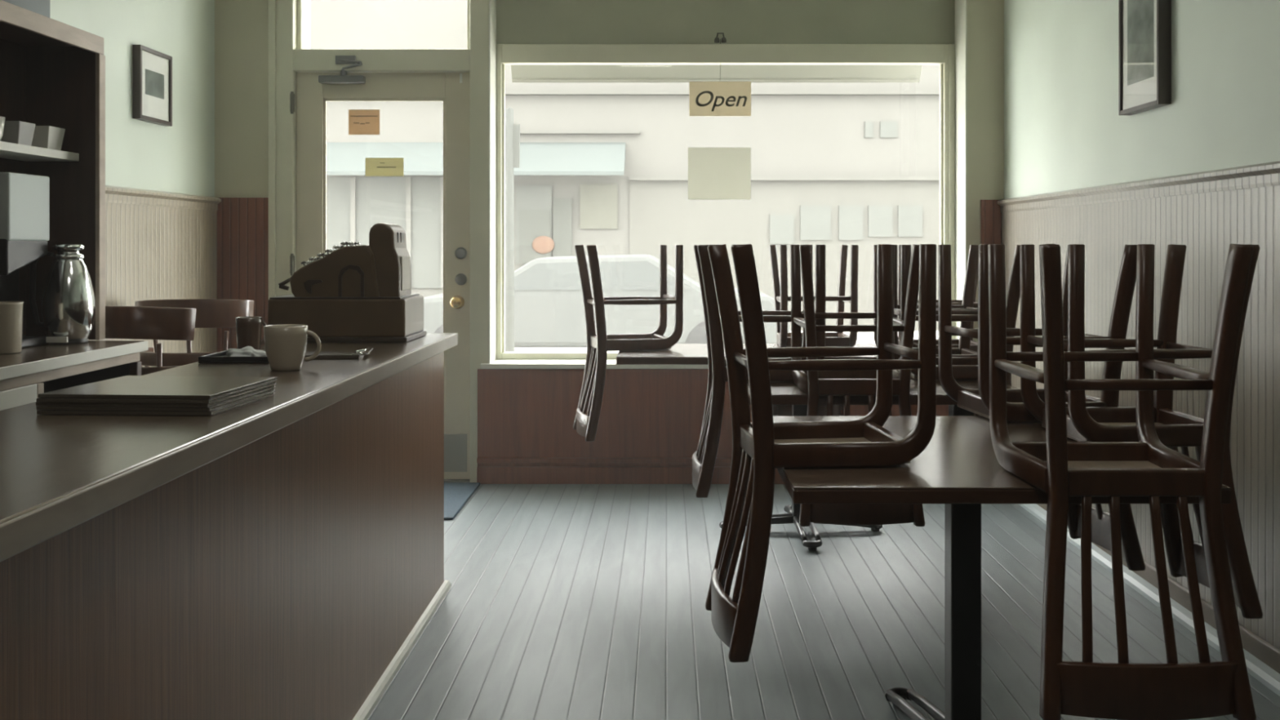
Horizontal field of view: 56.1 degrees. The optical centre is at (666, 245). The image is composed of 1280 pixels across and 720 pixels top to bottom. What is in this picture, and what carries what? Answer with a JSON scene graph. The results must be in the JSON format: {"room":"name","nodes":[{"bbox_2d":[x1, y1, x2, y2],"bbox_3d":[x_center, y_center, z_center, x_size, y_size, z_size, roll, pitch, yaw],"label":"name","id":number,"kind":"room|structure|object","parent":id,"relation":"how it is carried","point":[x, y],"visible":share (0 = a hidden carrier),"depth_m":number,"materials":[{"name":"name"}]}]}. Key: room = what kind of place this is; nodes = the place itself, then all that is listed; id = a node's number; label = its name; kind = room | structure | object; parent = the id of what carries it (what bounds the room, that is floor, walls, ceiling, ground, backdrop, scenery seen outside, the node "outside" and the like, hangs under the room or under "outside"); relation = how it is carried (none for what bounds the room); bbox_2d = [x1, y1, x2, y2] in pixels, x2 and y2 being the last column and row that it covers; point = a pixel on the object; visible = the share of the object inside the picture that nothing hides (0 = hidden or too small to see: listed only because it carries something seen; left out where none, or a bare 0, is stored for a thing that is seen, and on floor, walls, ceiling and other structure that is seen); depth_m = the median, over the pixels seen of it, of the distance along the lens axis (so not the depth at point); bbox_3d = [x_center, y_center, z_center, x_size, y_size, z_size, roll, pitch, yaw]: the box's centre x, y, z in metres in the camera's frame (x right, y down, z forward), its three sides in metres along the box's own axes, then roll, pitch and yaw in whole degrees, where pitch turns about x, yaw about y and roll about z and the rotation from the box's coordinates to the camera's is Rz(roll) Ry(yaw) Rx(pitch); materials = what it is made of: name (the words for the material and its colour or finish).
{"room":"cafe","nodes":[
{"label":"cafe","id":0,"kind":"room"},
{"bbox_2d":[49,0,214,196],"bbox_3d":[-2.320,-0.335,1.525,0.100,3.050,9.650,0,0,0],"label":"wall","id":1,"kind":"structure","parent":0,"point":[180,157],"depth_m":5.38,"materials":[{"name":"paint"}]},
{"bbox_2d":[133,44,172,126],"bbox_3d":[-2.252,-0.698,5.265,0.034,0.315,0.330,0,0,0],"label":"framed picture","id":2,"kind":"object","parent":1,"relation":"attached to","point":[152,68],"visible":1,"depth_m":5.23,"materials":[{"name":"brown"}]},
{"bbox_2d":[145,68,164,99],"bbox_3d":[-2.244,-0.708,5.265,0.001,0.109,0.194,0,0,0],"label":"print","id":3,"kind":"object","parent":2,"relation":"attached to","point":[154,77],"depth_m":5.26},
{"bbox_2d":[88,201,217,366],"bbox_3d":[-2.261,0.497,1.415,0.018,1.385,9.230,0,0,0],"label":"wainscoting","id":4,"kind":"structure","parent":1,"relation":"attached to","point":[153,252],"depth_m":5.37,"materials":[{"name":"beige wood"}]},
{"bbox_2d":[105,185,221,210],"bbox_3d":[-2.250,-0.209,1.405,0.040,0.069,9.210,0,0,0],"label":"trim","id":5,"kind":"structure","parent":1,"relation":"attached to","point":[113,193],"depth_m":5.30,"materials":[{"name":"beige wood"}]},
{"bbox_2d":[214,0,1004,342],"bbox_3d":[-0.286,-0.335,6.180,3.967,3.050,0.300,0,0,0],"label":"wall","id":6,"kind":"structure","parent":0,"point":[241,26],"depth_m":6.03,"materials":[{"name":"paint"}]},
{"bbox_2d":[217,197,268,351],"bbox_3d":[-2.107,0.475,6.021,0.290,1.430,0.018,0,0,0],"label":"trim","id":7,"kind":"structure","parent":6,"relation":"attached to","point":[242,223],"depth_m":6.01,"materials":[{"name":"brown wood"}]},
{"bbox_2d":[268,0,488,482],"bbox_3d":[-1.440,-0.185,6.152,1.101,2.750,0.315,0,0,0],"label":"trim","id":8,"kind":"structure","parent":6,"relation":"attached to","point":[285,60],"depth_m":6.01,"materials":[{"name":"paint"}]},
{"bbox_2d":[289,55,470,479],"bbox_3d":[-1.436,0.114,6.030,0.896,2.128,0.129,0,0,0],"label":"door","id":9,"kind":"structure","parent":6,"relation":"in","point":[313,90],"depth_m":6.05,"materials":[{"name":"paint"}]},
{"bbox_2d":[348,109,379,134],"bbox_3d":[-1.529,-0.624,6.068,0.157,0.127,0.005,0,0,0],"label":"paper sign","id":10,"kind":"object","parent":9,"relation":"attached to","point":[361,122],"visible":1,"depth_m":6.07,"materials":[{"name":"brown paper"}]},
{"bbox_2d":[364,157,404,176],"bbox_3d":[-1.426,-0.397,6.068,0.194,0.093,0.005,0,0,0],"label":"paper sign","id":11,"kind":"object","parent":9,"relation":"attached to","point":[374,166],"visible":1,"depth_m":6.07,"materials":[{"name":"yellow paper"}]},
{"bbox_2d":[297,0,470,49],"bbox_3d":[-1.427,-1.228,6.095,0.885,0.485,0.050,0,0,0],"label":"window","id":12,"kind":"structure","parent":6,"relation":"in","point":[300,2],"depth_m":6.07,"materials":[{"name":"paint"}]},
{"bbox_2d":[444,479,470,482],"bbox_3d":[-1.427,1.185,6.090,0.885,0.011,0.160,0,0,0],"label":"trim","id":13,"kind":"structure","parent":6,"relation":"attached to","point":[445,480],"depth_m":6.02,"materials":[{"name":"silver metal"}]},
{"bbox_2d":[488,0,496,363],"bbox_3d":[-0.886,-0.453,6.120,0.007,2.115,0.221,0,0,0],"label":"trim","id":14,"kind":"structure","parent":6,"relation":"attached to","point":[492,3],"depth_m":6.10,"materials":[{"name":"white"}]},
{"bbox_2d":[480,359,708,368],"bbox_3d":[0.307,0.603,6.115,2.473,0.025,0.270,0,0,0],"label":"trim","id":15,"kind":"structure","parent":6,"relation":"attached to","point":[497,363],"depth_m":5.98,"materials":[{"name":"white wood"}]},
{"bbox_2d":[476,457,784,484],"bbox_3d":[0.316,1.125,5.990,2.521,0.130,0.020,0,0,0],"label":"baseboard","id":16,"kind":"structure","parent":6,"relation":"attached to","point":[485,475],"depth_m":5.99,"materials":[{"name":"brown wood"}]},
{"bbox_2d":[477,368,948,466],"bbox_3d":[0.316,0.904,6.025,2.521,0.572,0.050,0,0,0],"label":"wainscoting","id":17,"kind":"structure","parent":6,"relation":"attached to","point":[522,413],"depth_m":6.00,"materials":[{"name":"brown wood"}]},
{"bbox_2d":[496,0,955,44],"bbox_3d":[0.307,-1.278,6.290,2.393,0.465,0.060,0,0,0],"label":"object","id":18,"kind":"structure","parent":6,"relation":"attached to","point":[517,21],"depth_m":6.26,"materials":[{"name":"paint"}]},
{"bbox_2d":[496,44,955,359],"bbox_3d":[0.307,-0.228,6.251,2.381,1.635,0.078,0,0,0],"label":"window","id":19,"kind":"structure","parent":6,"relation":"in","point":[943,55],"depth_m":6.22,"materials":[{"name":"paint"}]},
{"bbox_2d":[688,147,751,199],"bbox_3d":[0.277,-0.376,6.260,0.328,0.271,0.003,0,0,0],"label":"paper sign","id":20,"kind":"object","parent":19,"relation":"attached to","point":[713,173],"visible":1,"depth_m":6.26,"materials":[{"name":"beige paper"}]},
{"bbox_2d":[688,32,751,115],"bbox_3d":[0.280,-0.889,6.226,0.321,0.430,0.040,0,0,0],"label":"sign","id":21,"kind":"object","parent":19,"relation":"hanging from","point":[705,98],"visible":1,"depth_m":6.24,"materials":[{"name":"beige"}]},
{"bbox_2d":[955,0,967,338],"bbox_3d":[1.502,-0.453,6.120,0.007,2.115,0.221,0,0,0],"label":"trim","id":22,"kind":"structure","parent":6,"relation":"attached to","point":[961,6],"depth_m":6.11,"materials":[{"name":"white"}]},
{"bbox_2d":[980,200,1001,244],"bbox_3d":[1.629,0.480,6.021,0.101,1.420,0.018,0,0,0],"label":"trim","id":23,"kind":"structure","parent":6,"relation":"attached to","point":[990,211],"depth_m":6.01,"materials":[{"name":"brown wood"}]},
{"bbox_2d":[367,484,1279,719],"bbox_3d":[-0.286,1.230,1.515,4.167,0.080,9.630,0,0,0],"label":"floor","id":24,"kind":"structure","parent":0,"point":[562,602],"depth_m":3.80,"materials":[{"name":"grey wood"}]},
{"bbox_2d":[0,340,148,410],"bbox_3d":[-2.025,0.760,2.285,0.450,0.860,3.770,0,0,0],"label":"countertop","id":25,"kind":"structure","parent":24,"relation":"on","point":[32,371],"depth_m":3.71,"materials":[{"name":"laminate"}]},
{"bbox_2d":[0,301,23,354],"bbox_3d":[-2.045,0.252,3.680,0.132,0.155,0.132,0,0,0],"label":"canister","id":26,"kind":"object","parent":25,"relation":"on","point":[11,312],"visible":1,"depth_m":3.65,"materials":[{"name":"beige ceramic"}]},
{"bbox_2d":[0,172,49,348],"bbox_3d":[-2.137,0.050,3.875,0.166,0.559,0.250,0,0,0],"label":"coffee maker","id":27,"kind":"object","parent":25,"relation":"on","point":[24,198],"visible":0.82,"depth_m":3.85,"materials":[{"name":"black plastic"}]},
{"bbox_2d":[0,172,49,240],"bbox_3d":[-2.137,-0.123,3.875,0.166,0.214,0.250,0,0,0],"label":"hood","id":28,"kind":"object","parent":27,"relation":"attached to","point":[24,198],"depth_m":3.84,"materials":[{"name":"grey metal"}]},
{"bbox_2d":[0,0,105,340],"bbox_3d":[-2.110,-0.200,2.908,0.280,1.057,2.615,0,0,0],"label":"shelf unit","id":29,"kind":"object","parent":25,"relation":"on","point":[52,72],"visible":0.73,"depth_m":4.19,"materials":[{"name":"brown wood"}]},
{"bbox_2d":[0,116,5,141],"bbox_3d":[-2.125,-0.363,3.770,0.085,0.082,0.085,0,0,0],"label":"bowl","id":30,"kind":"object","parent":29,"relation":"on","point":[2,118],"visible":1,"depth_m":3.77,"materials":[{"name":"white ceramic"}]},
{"bbox_2d":[0,120,35,146],"bbox_3d":[-2.125,-0.361,3.900,0.100,0.078,0.100,0,0,0],"label":"square bowl","id":31,"kind":"object","parent":29,"relation":"on","point":[20,132],"visible":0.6,"depth_m":3.86,"materials":[{"name":"grey ceramic"}]},
{"bbox_2d":[2,0,49,17],"bbox_3d":[-2.192,-0.877,3.780,0.099,0.300,0.804,0,0,0],"label":"storage box","id":32,"kind":"object","parent":29,"relation":"on","point":[42,7],"visible":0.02,"depth_m":4.08,"materials":[{"name":"grey"}]},
{"bbox_2d":[31,125,65,150],"bbox_3d":[-2.125,-0.362,4.080,0.110,0.080,0.110,0,0,0],"label":"square bowl","id":33,"kind":"object","parent":29,"relation":"on","point":[51,137],"visible":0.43,"depth_m":4.04,"materials":[{"name":"white ceramic"}]},
{"bbox_2d":[29,243,95,344],"bbox_3d":[-2.025,0.161,4.049,0.166,0.337,0.182,0,0,41],"label":"coffee carafe","id":34,"kind":"object","parent":25,"relation":"on","point":[68,303],"visible":0.98,"depth_m":4.00,"materials":[{"name":"silver metal"}]},
{"bbox_2d":[105,306,195,375],"bbox_3d":[-1.932,0.705,4.574,0.514,0.972,0.480,0,0,15],"label":"wooden armchair","id":35,"kind":"object","parent":24,"relation":"on","point":[135,322],"visible":0.12,"depth_m":4.35,"materials":[{"name":"brown wood"}]},
{"bbox_2d":[134,298,253,366],"bbox_3d":[-1.999,0.705,5.144,0.514,0.972,0.480,0,0,-10],"label":"wooden armchair","id":36,"kind":"object","parent":24,"relation":"on","point":[210,313],"visible":0.27,"depth_m":4.94,"materials":[{"name":"brown wood"}]},
{"bbox_2d":[0,333,457,719],"bbox_3d":[-0.983,0.748,1.900,0.505,0.885,4.600,0,0,0],"label":"counter","id":37,"kind":"object","parent":24,"relation":"on","point":[278,556],"depth_m":2.13,"materials":[{"name":"laminate"}]},
{"bbox_2d":[36,391,275,415],"bbox_3d":[-0.966,0.300,2.307,0.320,0.007,0.310,0,0,3],"label":"menu","id":38,"kind":"object","parent":37,"relation":"on","point":[252,399],"visible":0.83,"depth_m":2.16,"materials":[{"name":"brown paper"}]},
{"bbox_2d":[35,387,275,411],"bbox_3d":[-0.968,0.293,2.310,0.320,0.007,0.310,0,0,3],"label":"menu","id":39,"kind":"object","parent":38,"relation":"on","point":[240,399],"visible":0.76,"depth_m":2.16,"materials":[{"name":"brown paper"}]},
{"bbox_2d":[35,384,275,407],"bbox_3d":[-0.969,0.286,2.310,0.320,0.007,0.310,0,0,4],"label":"menu","id":40,"kind":"object","parent":39,"relation":"on","point":[65,404],"visible":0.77,"depth_m":2.16,"materials":[{"name":"brown paper"}]},
{"bbox_2d":[36,380,276,404],"bbox_3d":[-0.966,0.279,2.307,0.320,0.007,0.310,0,0,4],"label":"menu","id":41,"kind":"object","parent":40,"relation":"on","point":[252,388],"visible":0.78,"depth_m":2.16,"materials":[{"name":"brown paper"}]},
{"bbox_2d":[38,375,277,399],"bbox_3d":[-0.966,0.272,2.313,0.320,0.007,0.310,0,0,4],"label":"menu","id":42,"kind":"object","parent":40,"relation":"on","point":[157,387],"visible":1,"depth_m":2.27,"materials":[{"name":"brown paper"}]},
{"bbox_2d":[0,333,455,524],"bbox_3d":[-0.986,0.328,1.897,0.499,0.045,4.594,0,0,0],"label":"countertop","id":43,"kind":"structure","parent":37,"relation":"on","point":[45,460],"depth_m":1.98,"materials":[{"name":"laminate"}]},
{"bbox_2d":[198,350,268,363],"bbox_3d":[-1.107,0.295,3.200,0.205,0.017,0.200,0,0,0],"label":"serving tray","id":44,"kind":"object","parent":37,"relation":"on","point":[219,357],"visible":0.44,"depth_m":3.10,"materials":[{"name":"black plastic"}]},
{"bbox_2d":[226,346,266,356],"bbox_3d":[-1.119,0.284,3.202,0.105,0.030,0.116,0,0,-27],"label":"paper napkin","id":45,"kind":"object","parent":44,"relation":"on","point":[248,351],"visible":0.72,"depth_m":3.18,"materials":[{"name":"white paper"}]},
{"bbox_2d":[235,316,267,350],"bbox_3d":[-1.181,0.255,3.435,0.072,0.101,0.107,0,0,30],"label":"coffee cup","id":46,"kind":"object","parent":37,"relation":"on","point":[248,329],"visible":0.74,"depth_m":3.39,"materials":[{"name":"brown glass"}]},
{"bbox_2d":[263,324,321,371],"bbox_3d":[-0.924,0.251,2.935,0.122,0.109,0.104,0,0,31],"label":"coffee mug","id":47,"kind":"object","parent":37,"relation":"on","point":[286,344],"visible":1,"depth_m":2.90,"materials":[{"name":"beige ceramic"}]},
{"bbox_2d":[303,346,373,359],"bbox_3d":[-0.904,0.293,3.279,0.191,0.023,0.120,0,0,-8],"label":"clipboard","id":48,"kind":"object","parent":37,"relation":"on","point":[357,353],"visible":0.79,"depth_m":3.23,"materials":[{"name":"brown"}]},
{"bbox_2d":[267,222,426,342],"bbox_3d":[-1.042,0.116,3.929,0.451,0.377,0.314,0,0,0],"label":"cash register","id":49,"kind":"object","parent":37,"relation":"on","point":[351,293],"visible":1,"depth_m":3.81,"materials":[{"name":"metal"}]},
{"bbox_2d":[444,482,479,519],"bbox_3d":[-1.337,1.183,5.585,0.825,0.011,0.770,0,0,0],"label":"door mat","id":50,"kind":"object","parent":24,"relation":"on","point":[456,495],"visible":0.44,"depth_m":5.65,"materials":[{"name":"fabric"}]},
{"bbox_2d":[616,343,882,551],"bbox_3d":[0.520,0.817,5.055,1.442,0.744,0.792,0,0,0],"label":"dining table","id":51,"kind":"object","parent":24,"relation":"on","point":[679,353],"visible":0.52,"depth_m":4.94,"materials":[{"name":"brown wood"}]},
{"bbox_2d":[573,244,683,441],"bbox_3d":[-0.172,0.407,5.213,0.429,0.820,0.365,0,0,-13],"label":"chair","id":52,"kind":"object","parent":51,"relation":"on","point":[598,344],"visible":1,"depth_m":5.10,"materials":[{"name":"brown wood"}]},
{"bbox_2d":[768,244,858,415],"bbox_3d":[0.655,0.407,5.348,0.365,0.820,0.429,0,0,0],"label":"chair","id":53,"kind":"object","parent":51,"relation":"on","point":[781,298],"visible":0.48,"depth_m":5.18,"materials":[{"name":"brown wood"}]},
{"bbox_2d":[897,244,979,415],"bbox_3d":[1.138,0.407,4.930,0.429,0.820,0.365,0,0,0],"label":"chair","id":54,"kind":"object","parent":51,"relation":"on","point":[955,342],"visible":0.02,"depth_m":4.78,"materials":[{"name":"brown wood"}]},
{"bbox_2d":[746,369,1017,415],"bbox_3d":[0.672,0.817,4.112,0.866,0.744,1.057,0,0,0],"label":"dining table","id":55,"kind":"object","parent":24,"relation":"on","point":[783,393],"visible":0.02,"depth_m":3.58,"materials":[{"name":"brown wood"}]},
{"bbox_2d":[691,244,825,497],"bbox_3d":[0.302,0.407,4.064,0.429,0.820,0.365,0,0,-1],"label":"chair","id":56,"kind":"object","parent":55,"relation":"on","point":[704,460],"visible":0.74,"depth_m":3.90,"materials":[{"name":"brown wood"}]},
{"bbox_2d":[790,244,924,526],"bbox_3d":[0.570,0.407,3.689,0.365,0.820,0.429,0,0,0],"label":"chair","id":57,"kind":"object","parent":55,"relation":"on","point":[815,384],"visible":0.53,"depth_m":3.54,"materials":[{"name":"brown wood"}]},
{"bbox_2d":[873,244,978,415],"bbox_3d":[1.018,0.407,4.500,0.429,0.820,0.365,0,0,0],"label":"chair","id":58,"kind":"object","parent":55,"relation":"on","point":[964,350],"visible":0.16,"depth_m":4.63,"materials":[{"name":"brown wood"}]},
{"bbox_2d":[893,244,1020,385],"bbox_3d":[0.988,0.407,4.110,0.429,0.820,0.365,0,0,0],"label":"chair","id":59,"kind":"object","parent":55,"relation":"on","point":[964,368],"visible":0.11,"depth_m":3.95,"materials":[{"name":"brown wood"}]},
{"bbox_2d":[773,415,1231,719],"bbox_3d":[0.637,0.817,2.675,0.807,0.744,0.932,0,0,0],"label":"dining table","id":60,"kind":"object","parent":24,"relation":"on","point":[959,468],"visible":0.7,"depth_m":2.69,"materials":[{"name":"brown wood"}]},
{"bbox_2d":[705,244,936,662],"bbox_3d":[0.313,0.407,2.547,0.429,0.820,0.365,0,0,-6],"label":"chair","id":61,"kind":"object","parent":60,"relation":"on","point":[764,445],"visible":1,"depth_m":2.40,"materials":[{"name":"brown wood"}]},
{"bbox_2d":[937,244,1145,570],"bbox_3d":[0.978,0.407,3.168,0.429,0.820,0.365,0,0,-6],"label":"chair","id":62,"kind":"object","parent":60,"relation":"on","point":[976,401],"visible":0.41,"depth_m":3.03,"materials":[{"name":"brown wood"}]},
{"bbox_2d":[987,244,1256,719],"bbox_3d":[0.828,0.407,2.257,0.365,0.820,0.429,0,0,0],"label":"chair","id":63,"kind":"object","parent":60,"relation":"on","point":[1061,468],"visible":1,"depth_m":2.10,"materials":[{"name":"brown wood"}]},
{"bbox_2d":[1019,244,1262,618],"bbox_3d":[1.088,0.407,2.792,0.429,0.820,0.365,0,0,-3],"label":"chair","id":64,"kind":"object","parent":60,"relation":"on","point":[1174,428],"visible":0.61,"depth_m":2.73,"materials":[{"name":"brown wood"}]},
{"bbox_2d":[1004,0,1279,199],"bbox_3d":[1.747,-0.335,1.525,0.100,3.050,9.650,0,0,0],"label":"wall","id":65,"kind":"structure","parent":0,"point":[1064,130],"depth_m":4.50,"materials":[{"name":"paint"}]},
{"bbox_2d":[997,160,1279,213],"bbox_3d":[1.677,-0.200,1.405,0.040,0.069,9.210,0,0,0],"label":"trim","id":66,"kind":"structure","parent":65,"relation":"attached to","point":[1268,174],"depth_m":4.06,"materials":[{"name":"beige wood"}]},
{"bbox_2d":[1001,185,1279,649],"bbox_3d":[1.688,0.502,1.415,0.018,1.375,9.230,0,0,0],"label":"wainscoting","id":67,"kind":"structure","parent":65,"relation":"attached to","point":[1206,224],"depth_m":3.72,"materials":[{"name":"beige wood"}]},
{"bbox_2d":[1118,0,1171,115],"bbox_3d":[1.674,-0.818,4.207,0.044,0.685,0.355,0,0,0],"label":"framed picture","id":68,"kind":"object","parent":65,"relation":"attached to","point":[1144,26],"visible":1,"depth_m":4.17,"materials":[{"name":"brown wood"}]},
{"bbox_2d":[1127,0,1154,85],"bbox_3d":[1.661,-0.827,4.207,0.001,0.500,0.233,0,0,0],"label":"print","id":69,"kind":"object","parent":68,"relation":"attached to","point":[1140,13],"depth_m":4.20},
{"bbox_2d":[1017,503,1279,696],"bbox_3d":[1.640,1.175,1.390,0.042,0.030,9.180,0,0,0],"label":"trim","id":70,"kind":"structure","parent":65,"relation":"attached to","point":[1264,673],"depth_m":3.88,"materials":[{"name":"grey paint"}]},
{"bbox_2d":[1036,503,1279,673],"bbox_3d":[1.670,1.147,1.415,0.018,0.085,9.230,0,0,0],"label":"baseboard","id":71,"kind":"structure","parent":65,"relation":"attached to","point":[1252,643],"depth_m":3.67,"materials":[{"name":"beige wood"}]},
{"label":"outside","id":72,"kind":"structure","parent":0,"visible":0},
{"bbox_2d":[790,330,938,343],"bbox_3d":[0.000,1.450,17.600,18.000,0.320,1.200,0,0,0],"label":"sidewalk","id":73,"kind":"structure","parent":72,"point":[862,337],"depth_m":17.00,"materials":[{"name":"white concrete"}]},
{"bbox_2d":[310,0,939,330],"bbox_3d":[0.000,-1.225,18.025,18.000,5.070,1.150,0,0,0],"label":"building","id":74,"kind":"structure","parent":73,"relation":"on","point":[603,165],"depth_m":18.17,"materials":[{"name":"beige concrete"}]},
{"bbox_2d":[532,235,554,253],"bbox_3d":[-1.856,-0.012,18.100,0.340,0.272,0.068,0,0,0],"label":"sign","id":75,"kind":"object","parent":74,"relation":"attached to","point":[540,244],"depth_m":18.08,"materials":[{"name":"orange"}]},
{"bbox_2d":[579,183,617,228],"bbox_3d":[-1.025,-0.595,18.175,0.570,0.680,0.050,0,0,0],"label":"poster","id":76,"kind":"object","parent":74,"relation":"attached to","point":[598,202],"depth_m":18.15,"materials":[{"name":"beige paper"}]},
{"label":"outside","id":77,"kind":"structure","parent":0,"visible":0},
{"bbox_3d":[0.000,1.460,7.465,18.000,0.300,2.270,0,0,0],"label":"sidewalk","id":78,"kind":"object","parent":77,"visible":0},
{"bbox_2d":[505,106,519,351],"bbox_3d":[-1.085,0.175,8.300,0.122,2.270,0.110,0,0,41],"label":"pole","id":79,"kind":"object","parent":78,"relation":"on","point":[512,131],"visible":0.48,"depth_m":8.28,"materials":[{"name":"white metal"}]},
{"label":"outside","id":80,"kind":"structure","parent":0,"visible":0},
{"bbox_2d":[514,346,618,351],"bbox_3d":[0.000,1.520,12.800,18.000,0.180,8.400,0,0,0],"label":"street","id":81,"kind":"structure","parent":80,"point":[516,348],"depth_m":16.47,"materials":[{"name":"white asphalt"}]},
{"bbox_2d":[423,253,790,346],"bbox_3d":[-0.833,0.766,13.500,4.293,1.328,1.680,0,0,0],"label":"parked car","id":82,"kind":"object","parent":81,"relation":"on","point":[549,309],"visible":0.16,"depth_m":12.68,"materials":[{"name":"white metal"}]},
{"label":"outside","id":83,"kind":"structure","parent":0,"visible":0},
{"bbox_2d":[511,64,922,82],"bbox_3d":[0.282,-1.120,6.700,2.322,0.380,0.300,0,0,0],"label":"awning","id":84,"kind":"object","parent":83,"point":[520,73],"visible":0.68,"depth_m":6.81,"materials":[{"name":"white"}]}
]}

